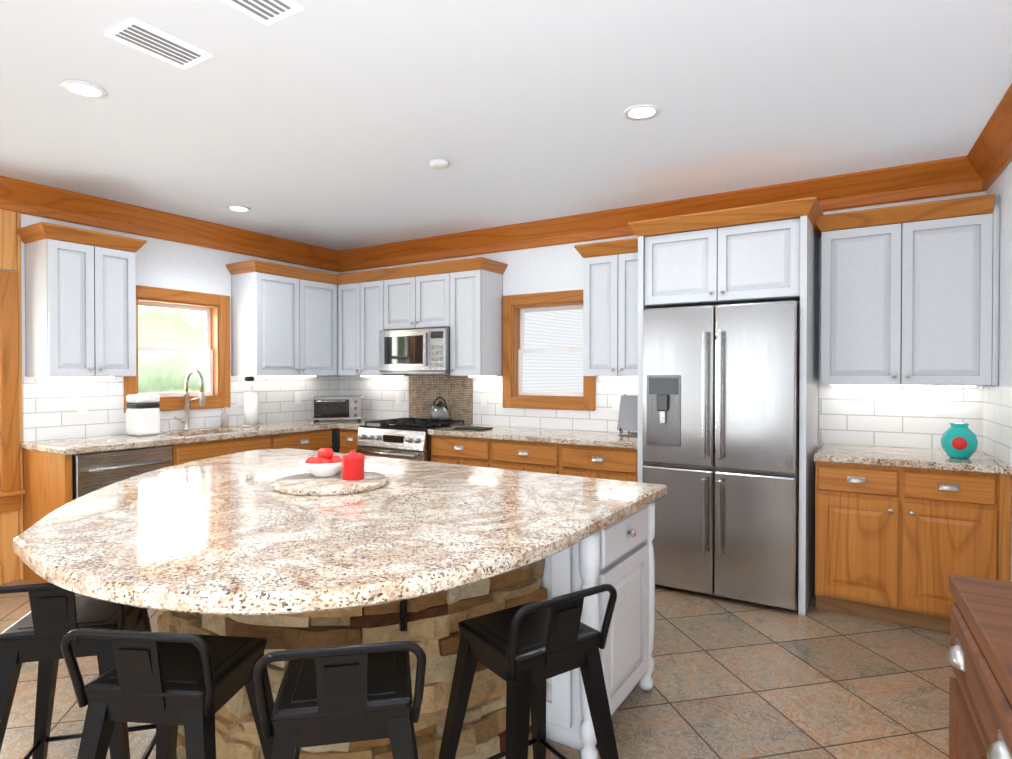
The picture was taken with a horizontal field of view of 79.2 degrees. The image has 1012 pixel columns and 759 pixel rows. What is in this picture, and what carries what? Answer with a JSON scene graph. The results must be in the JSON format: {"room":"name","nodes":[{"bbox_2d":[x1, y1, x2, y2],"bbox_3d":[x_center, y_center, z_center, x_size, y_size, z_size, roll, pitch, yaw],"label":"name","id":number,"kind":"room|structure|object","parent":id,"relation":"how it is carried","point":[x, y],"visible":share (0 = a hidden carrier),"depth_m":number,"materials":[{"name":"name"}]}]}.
{"room":"kitchen","nodes":[
{"label":"kitchen","id":0,"kind":"room"},
{"bbox_2d":[0,214,339,491],"bbox_3d":[-3.731,0.022,3.409,0.180,2.620,7.200,0,1,32],"label":"wall","id":1,"kind":"structure","parent":0,"point":[161,263],"depth_m":4.94,"materials":[{"name":"paint"}]},
{"bbox_2d":[0,565,1,584],"bbox_3d":[-4.404,1.280,2.132,0.020,0.130,4.300,0,1,32],"label":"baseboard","id":2,"kind":"structure","parent":1,"relation":"attached to","point":[0,574],"depth_m":3.93,"materials":[{"name":"brown wood"}]},
{"bbox_2d":[0,209,23,583],"bbox_3d":[-4.386,0.109,2.183,0.013,2.470,4.421,0,1,32],"label":"cladding","id":3,"kind":"object","parent":1,"relation":"attached to","point":[11,529],"visible":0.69,"depth_m":4.01,"materials":[{"name":"brown wood"}]},
{"bbox_2d":[0,270,25,511],"bbox_3d":[-3.550,0.080,3.621,0.241,1.560,1.090,0,1,32],"label":"window","id":4,"kind":"structure","parent":1,"relation":"in","point":[11,492],"depth_m":3.98,"materials":[{"name":"brown wood"}]},
{"bbox_2d":[20,222,139,377],"bbox_3d":[-2.913,-0.497,4.204,0.347,0.955,0.535,0,1,32],"label":"upper cabinet","id":5,"kind":"object","parent":1,"relation":"attached to","point":[80,285],"depth_m":4.05,"materials":[{"name":"white wood"}]},
{"bbox_2d":[77,398,87,414],"bbox_3d":[-3.017,0.193,4.356,0.007,0.115,0.070,0,1,32],"label":"outlet","id":6,"kind":"object","parent":1,"relation":"attached to","point":[82,404],"depth_m":4.35,"materials":[{"name":"white plastic"}]},
{"bbox_2d":[0,175,345,271],"bbox_3d":[-3.607,-1.189,3.320,0.113,0.195,7.200,0,1,32],"label":"crown molding","id":7,"kind":"structure","parent":1,"relation":"attached to","point":[16,195],"depth_m":4.71,"materials":[{"name":"brown wood"}]},
{"bbox_2d":[124,285,230,412],"bbox_3d":[-2.709,-0.238,5.003,0.192,0.970,0.870,0,1,32],"label":"window","id":8,"kind":"structure","parent":1,"relation":"in","point":[217,387],"depth_m":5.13,"materials":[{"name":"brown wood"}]},
{"bbox_2d":[237,394,243,406],"bbox_3d":[-2.353,0.182,5.415,0.007,0.115,0.070,0,1,32],"label":"outlet","id":9,"kind":"object","parent":1,"relation":"attached to","point":[240,397],"depth_m":5.41,"materials":[{"name":"white plastic"}]},
{"bbox_2d":[228,262,335,376],"bbox_3d":[-1.990,-0.511,5.623,0.402,0.955,0.909,0,1,32],"label":"upper cabinet","id":10,"kind":"object","parent":1,"relation":"attached to","point":[283,318],"depth_m":5.38,"materials":[{"name":"white wood"}]},
{"bbox_2d":[245,376,253,380],"bbox_3d":[-2.229,-0.007,5.312,0.080,0.045,0.080,0,1,32],"label":"speaker","id":11,"kind":"object","parent":10,"relation":"attached to","point":[249,378],"visible":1,"depth_m":5.28},
{"bbox_2d":[295,392,300,403],"bbox_3d":[-2.023,0.177,5.940,0.007,0.115,0.070,0,1,32],"label":"outlet","id":12,"kind":"object","parent":1,"relation":"attached to","point":[297,394],"depth_m":5.94,"materials":[{"name":"white plastic"}]},
{"bbox_2d":[0,579,955,758],"bbox_3d":[-1.092,1.373,1.766,6.650,0.050,7.800,0,1,32],"label":"floor","id":13,"kind":"structure","parent":0,"point":[735,679],"depth_m":2.63,"materials":[{"name":"tile"}]},
{"bbox_2d":[0,583,177,758],"bbox_3d":[-1.253,0.944,1.798,0.440,0.808,0.440,0,1,-14],"label":"stool","id":14,"kind":"object","parent":13,"relation":"on","point":[47,623],"visible":0.58,"depth_m":1.67,"materials":[{"name":"black metal"}]},
{"bbox_2d":[72,445,171,500],"bbox_3d":[-2.711,0.892,4.171,0.626,0.865,0.604,0,1,32],"label":"dishwasher","id":15,"kind":"object","parent":13,"relation":"on","point":[93,471],"visible":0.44,"depth_m":3.95,"materials":[{"name":"silver metal"}]},
{"bbox_2d":[61,628,274,758],"bbox_3d":[-0.788,0.947,1.495,0.440,0.808,0.440,0,1,6],"label":"stool","id":16,"kind":"object","parent":13,"relation":"on","point":[167,683],"visible":1,"depth_m":1.36,"materials":[{"name":"black metal"}]},
{"bbox_2d":[136,431,283,465],"bbox_3d":[-2.360,0.884,4.837,0.627,0.870,0.872,0,1,32],"label":"base cabinet","id":17,"kind":"object","parent":13,"relation":"on","point":[182,453],"depth_m":4.60,"materials":[{"name":"brown wood"}]},
{"bbox_2d":[20,419,335,454],"bbox_3d":[-2.379,0.429,4.777,0.652,0.041,2.132,0,1,32],"label":"countertop","id":18,"kind":"structure","parent":17,"relation":"on","point":[86,444],"depth_m":4.35,"materials":[{"name":"beige stone"}]},
{"bbox_2d":[126,394,159,435],"bbox_3d":[-2.687,0.260,4.528,0.172,0.300,0.172,0,1,32],"label":"canister","id":19,"kind":"object","parent":18,"relation":"on","point":[142,414],"visible":1,"depth_m":4.47,"materials":[{"name":"white ceramic"}]},
{"bbox_2d":[174,369,204,429],"bbox_3d":[-2.506,0.162,4.842,0.265,0.490,0.135,0,1,32],"label":"faucet","id":20,"kind":"object","parent":18,"relation":"on","point":[201,398],"visible":1,"depth_m":4.90,"materials":[{"name":"silver metal"}]},
{"bbox_2d":[221,407,228,426],"bbox_3d":[-2.381,0.317,5.186,0.080,0.174,0.060,0,1,32],"label":"soap dispenser","id":21,"kind":"object","parent":18,"relation":"on","point":[224,419],"visible":1,"depth_m":5.17,"materials":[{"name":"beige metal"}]},
{"bbox_2d":[242,385,260,426],"bbox_3d":[-2.186,0.227,5.251,0.150,0.352,0.150,0,1,32],"label":"paper towel","id":22,"kind":"object","parent":18,"relation":"on","point":[251,408],"visible":1,"depth_m":5.20,"materials":[{"name":"white paper"}]},
{"bbox_2d":[284,431,331,450],"bbox_3d":[-2.012,0.878,5.391,0.627,0.870,0.710,0,1,32],"label":"base cabinet","id":23,"kind":"object","parent":13,"relation":"on","point":[306,440],"depth_m":5.30,"materials":[{"name":"brown wood"}]},
{"bbox_2d":[292,419,384,430],"bbox_3d":[-1.514,0.418,5.883,0.942,0.041,0.652,0,1,32],"label":"countertop","id":24,"kind":"structure","parent":23,"relation":"on","point":[344,425],"depth_m":5.69,"materials":[{"name":"beige stone"}]},
{"bbox_2d":[312,395,361,421],"bbox_3d":[-1.622,0.277,5.895,0.460,0.240,0.363,0,1,-13],"label":"toaster oven","id":25,"kind":"object","parent":24,"relation":"on","point":[336,407],"visible":1,"depth_m":5.76,"materials":[{"name":"silver metal"}]},
{"bbox_2d":[253,641,426,758],"bbox_3d":[-0.368,0.948,1.420,0.440,0.808,0.440,0,1,-11],"label":"stool","id":26,"kind":"object","parent":13,"relation":"on","point":[342,694],"visible":1,"depth_m":1.28,"materials":[{"name":"black metal"}]},
{"bbox_2d":[339,431,359,452],"bbox_3d":[-1.229,0.875,5.724,0.285,0.870,0.627,0,1,32],"label":"base cabinet","id":27,"kind":"object","parent":13,"relation":"on","point":[348,439],"depth_m":5.47,"materials":[{"name":"brown wood"}]},
{"bbox_2d":[356,418,470,461],"bbox_3d":[-0.822,0.840,5.379,0.754,0.947,0.723,0,1,32],"label":"range","id":28,"kind":"object","parent":13,"relation":"on","point":[404,438],"visible":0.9,"depth_m":5.14,"materials":[{"name":"silver metal"}]},
{"bbox_2d":[427,397,449,420],"bbox_3d":[-0.609,0.258,5.442,0.236,0.213,0.184,0,1,32],"label":"kettle","id":29,"kind":"object","parent":28,"relation":"on","point":[439,412],"visible":1,"depth_m":5.37,"materials":[{"name":"silver metal"}]},
{"bbox_2d":[176,496,663,758],"bbox_3d":[-0.771,0.926,2.564,2.360,0.829,1.669,0,1,32],"label":"kitchen island","id":30,"kind":"object","parent":13,"relation":"on","point":[620,554],"depth_m":2.12,"materials":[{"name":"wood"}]},
{"bbox_2d":[13,448,666,683],"bbox_3d":[-0.912,0.486,2.540,2.598,0.050,1.950,0,1,32],"label":"island countertop","id":31,"kind":"structure","parent":30,"relation":"on","point":[210,544],"depth_m":1.87,"materials":[{"name":"beige stone"}]},
{"bbox_2d":[273,448,387,495],"bbox_3d":[-0.758,0.383,2.656,0.480,0.151,0.480,0,1,32],"label":"decor","id":32,"kind":"object","parent":31,"relation":"on","point":[325,476],"visible":1,"depth_m":2.62,"materials":[{"name":"stone"}]},
{"bbox_2d":[431,435,491,467],"bbox_3d":[-0.205,0.881,5.081,0.592,0.870,0.627,0,1,32],"label":"base cabinet","id":33,"kind":"object","parent":13,"relation":"on","point":[444,449],"depth_m":4.80,"materials":[{"name":"brown wood"}]},
{"bbox_2d":[492,439,559,474],"bbox_3d":[0.296,0.885,4.767,0.591,0.870,0.627,0,1,32],"label":"base cabinet","id":34,"kind":"object","parent":13,"relation":"on","point":[531,457],"depth_m":4.49,"materials":[{"name":"brown wood"}]},
{"bbox_2d":[439,584,618,758],"bbox_3d":[0.061,0.945,1.690,0.440,0.808,0.440,0,1,-35],"label":"stool","id":35,"kind":"object","parent":13,"relation":"on","point":[525,651],"visible":1,"depth_m":1.63,"materials":[{"name":"black metal"}]},
{"bbox_2d":[560,443,637,481],"bbox_3d":[0.796,0.888,4.452,0.592,0.870,0.627,0,1,32],"label":"base cabinet","id":36,"kind":"object","parent":13,"relation":"on","point":[612,463],"depth_m":4.18,"materials":[{"name":"brown wood"}]},
{"bbox_2d":[428,423,637,450],"bbox_3d":[0.291,0.429,4.750,1.780,0.041,0.652,0,1,32],"label":"countertop","id":37,"kind":"structure","parent":36,"relation":"on","point":[517,434],"depth_m":4.57,"materials":[{"name":"beige stone"}]},
{"bbox_2d":[454,426,492,430],"bbox_3d":[-0.268,0.400,5.017,0.260,0.012,0.200,0,1,32],"label":"trivet","id":38,"kind":"object","parent":37,"relation":"on","point":[477,428],"visible":1,"depth_m":4.98,"materials":[{"name":"black metal"}]},
{"bbox_2d":[617,394,637,436],"bbox_3d":[0.946,0.260,4.522,0.220,0.300,0.213,0,1,32],"label":"cookbook stand","id":39,"kind":"object","parent":37,"relation":"on","point":[628,416],"visible":0.56,"depth_m":4.53,"materials":[{"name":"grey"}]},
{"bbox_2d":[642,301,799,610],"bbox_3d":[1.420,0.440,3.939,0.895,1.775,0.792,0,1,32],"label":"fridge","id":40,"kind":"object","parent":13,"relation":"on","point":[720,457],"visible":0.9,"depth_m":3.61,"materials":[{"name":"silver metal"}]},
{"bbox_2d":[815,463,1010,632],"bbox_3d":[2.290,0.897,3.514,0.866,0.870,0.629,0,1,32],"label":"base cabinet","id":41,"kind":"object","parent":13,"relation":"on","point":[902,533],"depth_m":3.27,"materials":[{"name":"brown wood"}]},
{"bbox_2d":[814,443,1011,474],"bbox_3d":[2.283,0.441,3.500,0.873,0.041,0.652,0,1,32],"label":"countertop","id":42,"kind":"structure","parent":41,"relation":"on","point":[931,458],"depth_m":3.33,"materials":[{"name":"beige stone"}]},
{"bbox_2d":[941,423,977,458],"bbox_3d":[2.439,0.329,3.291,0.164,0.187,0.168,0,1,32],"label":"vase","id":43,"kind":"object","parent":42,"relation":"on","point":[959,440],"visible":1,"depth_m":3.25,"materials":[{"name":"teal ceramic"}]},
{"bbox_2d":[947,574,1011,758],"bbox_3d":[0.914,0.909,0.671,0.572,0.900,1.450,0,1,28],"label":"sideboard","id":44,"kind":"object","parent":13,"relation":"on","point":[979,656],"visible":1,"depth_m":1.17,"materials":[{"name":"brown wood"}]},
{"bbox_2d":[0,0,1011,250],"bbox_3d":[-1.092,-1.296,1.740,6.650,0.050,7.800,0,1,32],"label":"ceiling","id":45,"kind":"structure","parent":0,"point":[336,124],"depth_m":2.84,"materials":[{"name":"white paint"}]},
{"bbox_2d":[60,80,107,99],"bbox_3d":[-1.858,-1.275,2.693,0.176,0.009,0.176,0,1,32],"label":"recessed light","id":46,"kind":"object","parent":45,"relation":"in","point":[84,89],"visible":0.96,"depth_m":2.69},
{"bbox_2d":[105,18,211,69],"bbox_3d":[-1.318,-1.271,2.330,0.190,0.012,0.300,0,1,32],"label":"ceiling vent","id":47,"kind":"object","parent":45,"relation":"in","point":[144,37],"visible":1,"depth_m":2.32,"materials":[{"name":"white metal"}]},
{"bbox_2d":[226,205,250,212],"bbox_3d":[-2.028,-1.294,4.641,0.176,0.009,0.176,0,1,32],"label":"recessed light","id":48,"kind":"object","parent":45,"relation":"in","point":[237,208],"visible":0.96,"depth_m":4.63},
{"bbox_2d":[222,0,302,25],"bbox_3d":[-0.854,-1.268,2.016,0.190,0.012,0.300,0,1,32],"label":"ceiling vent","id":49,"kind":"object","parent":45,"relation":"in","point":[267,12],"visible":1,"depth_m":2.09,"materials":[{"name":"white metal"}]},
{"bbox_2d":[429,159,448,168],"bbox_3d":[-0.396,-1.274,3.629,0.120,0.029,0.120,0,1,32],"label":"smoke detector","id":50,"kind":"object","parent":45,"relation":"attached to","point":[438,163],"visible":1,"depth_m":3.60,"materials":[{"name":"white plastic"}]},
{"bbox_2d":[623,104,660,120],"bbox_3d":[0.649,-1.278,2.925,0.176,0.009,0.176,0,1,32],"label":"recessed light","id":51,"kind":"object","parent":45,"relation":"in","point":[639,112],"visible":1,"depth_m":2.92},
{"bbox_2d":[340,191,985,451],"bbox_3d":[0.573,0.006,5.064,5.710,2.620,0.180,0,1,32],"label":"wall","id":52,"kind":"structure","parent":0,"point":[554,268],"depth_m":5.08,"materials":[{"name":"paint"}]},
{"bbox_2d":[336,270,408,376],"bbox_3d":[-1.279,-0.514,5.875,0.662,0.955,0.402,0,1,32],"label":"upper cabinet","id":53,"kind":"object","parent":52,"relation":"attached to","point":[361,297],"depth_m":5.76,"materials":[{"name":"white wood"}]},
{"bbox_2d":[396,393,400,404],"bbox_3d":[-1.052,0.187,5.966,0.070,0.115,0.006,0,1,32],"label":"outlet","id":54,"kind":"object","parent":52,"relation":"attached to","point":[398,395],"depth_m":5.96,"materials":[{"name":"white plastic"}]},
{"bbox_2d":[388,262,451,329],"bbox_3d":[-0.707,-0.721,5.546,0.760,0.535,0.347,0,1,32],"label":"upper cabinet","id":55,"kind":"object","parent":52,"relation":"attached to","point":[419,297],"depth_m":5.37,"materials":[{"name":"white wood"}]},
{"bbox_2d":[379,328,449,373],"bbox_3d":[-0.734,-0.246,5.508,0.754,0.395,0.446,0,1,32],"label":"microwave","id":56,"kind":"object","parent":55,"relation":"attached to","point":[417,351],"visible":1,"depth_m":5.32,"materials":[{"name":"silver metal"}]},
{"bbox_2d":[450,258,503,376],"bbox_3d":[-0.275,-0.508,5.276,0.368,0.955,0.347,0,1,32],"label":"upper cabinet","id":57,"kind":"object","parent":52,"relation":"attached to","point":[477,283],"depth_m":5.13,"materials":[{"name":"white wood"}]},
{"bbox_2d":[481,394,486,406],"bbox_3d":[-0.196,0.182,5.429,0.070,0.115,0.006,0,1,32],"label":"outlet","id":58,"kind":"object","parent":52,"relation":"attached to","point":[483,396],"depth_m":5.42,"materials":[{"name":"white plastic"}]},
{"bbox_2d":[502,289,595,410],"bbox_3d":[0.387,-0.240,5.160,0.870,0.970,0.192,0,1,32],"label":"window","id":59,"kind":"structure","parent":52,"relation":"in","point":[542,354],"depth_m":5.19,"materials":[{"name":"brown wood"}]},
{"bbox_2d":[580,238,642,377],"bbox_3d":[0.896,-0.501,4.541,0.547,0.955,0.347,0,1,32],"label":"upper cabinet","id":60,"kind":"object","parent":52,"relation":"attached to","point":[612,314],"depth_m":4.41,"materials":[{"name":"white wood"}]},
{"bbox_2d":[612,398,620,411],"bbox_3d":[0.862,0.199,4.764,0.070,0.115,0.006,0,1,32],"label":"outlet","id":61,"kind":"object","parent":52,"relation":"attached to","point":[615,401],"depth_m":4.77,"materials":[{"name":"white plastic"}]},
{"bbox_2d":[340,157,963,270],"bbox_3d":[0.491,-1.205,4.931,5.100,0.195,0.113,0,1,32],"label":"crown molding","id":62,"kind":"structure","parent":52,"relation":"attached to","point":[935,178],"depth_m":4.50,"materials":[{"name":"brown wood"}]},
{"bbox_2d":[640,202,815,309],"bbox_3d":[1.460,-0.738,3.990,0.915,0.520,0.677,0,1,32],"label":"upper cabinet","id":63,"kind":"object","parent":52,"relation":"attached to","point":[756,254],"depth_m":3.67,"materials":[{"name":"white wood"}]},
{"bbox_2d":[816,194,995,386],"bbox_3d":[2.346,-0.469,3.631,0.821,1.000,0.347,0,1,32],"label":"upper cabinet","id":64,"kind":"object","parent":52,"relation":"attached to","point":[910,294],"depth_m":3.46,"materials":[{"name":"white wood"}]},
{"bbox_2d":[921,398,934,416],"bbox_3d":[2.556,0.169,3.700,0.070,0.115,0.006,0,1,32],"label":"outlet","id":65,"kind":"object","parent":52,"relation":"attached to","point":[927,407],"depth_m":3.70,"materials":[{"name":"white plastic"}]},
{"bbox_2d":[986,161,1011,581],"bbox_3d":[1.162,0.052,0.326,0.180,2.620,7.750,0,1,28],"label":"wall","id":66,"kind":"structure","parent":0,"point":[1001,185],"depth_m":3.14,"materials":[{"name":"paint"}]},
{"bbox_2d":[960,83,1011,193],"bbox_3d":[1.049,-1.161,0.414,0.615,0.195,7.210,0,1,32],"label":"crown molding","id":67,"kind":"structure","parent":66,"relation":"attached to","point":[982,165],"depth_m":3.21,"materials":[{"name":"brown wood"}]}
]}

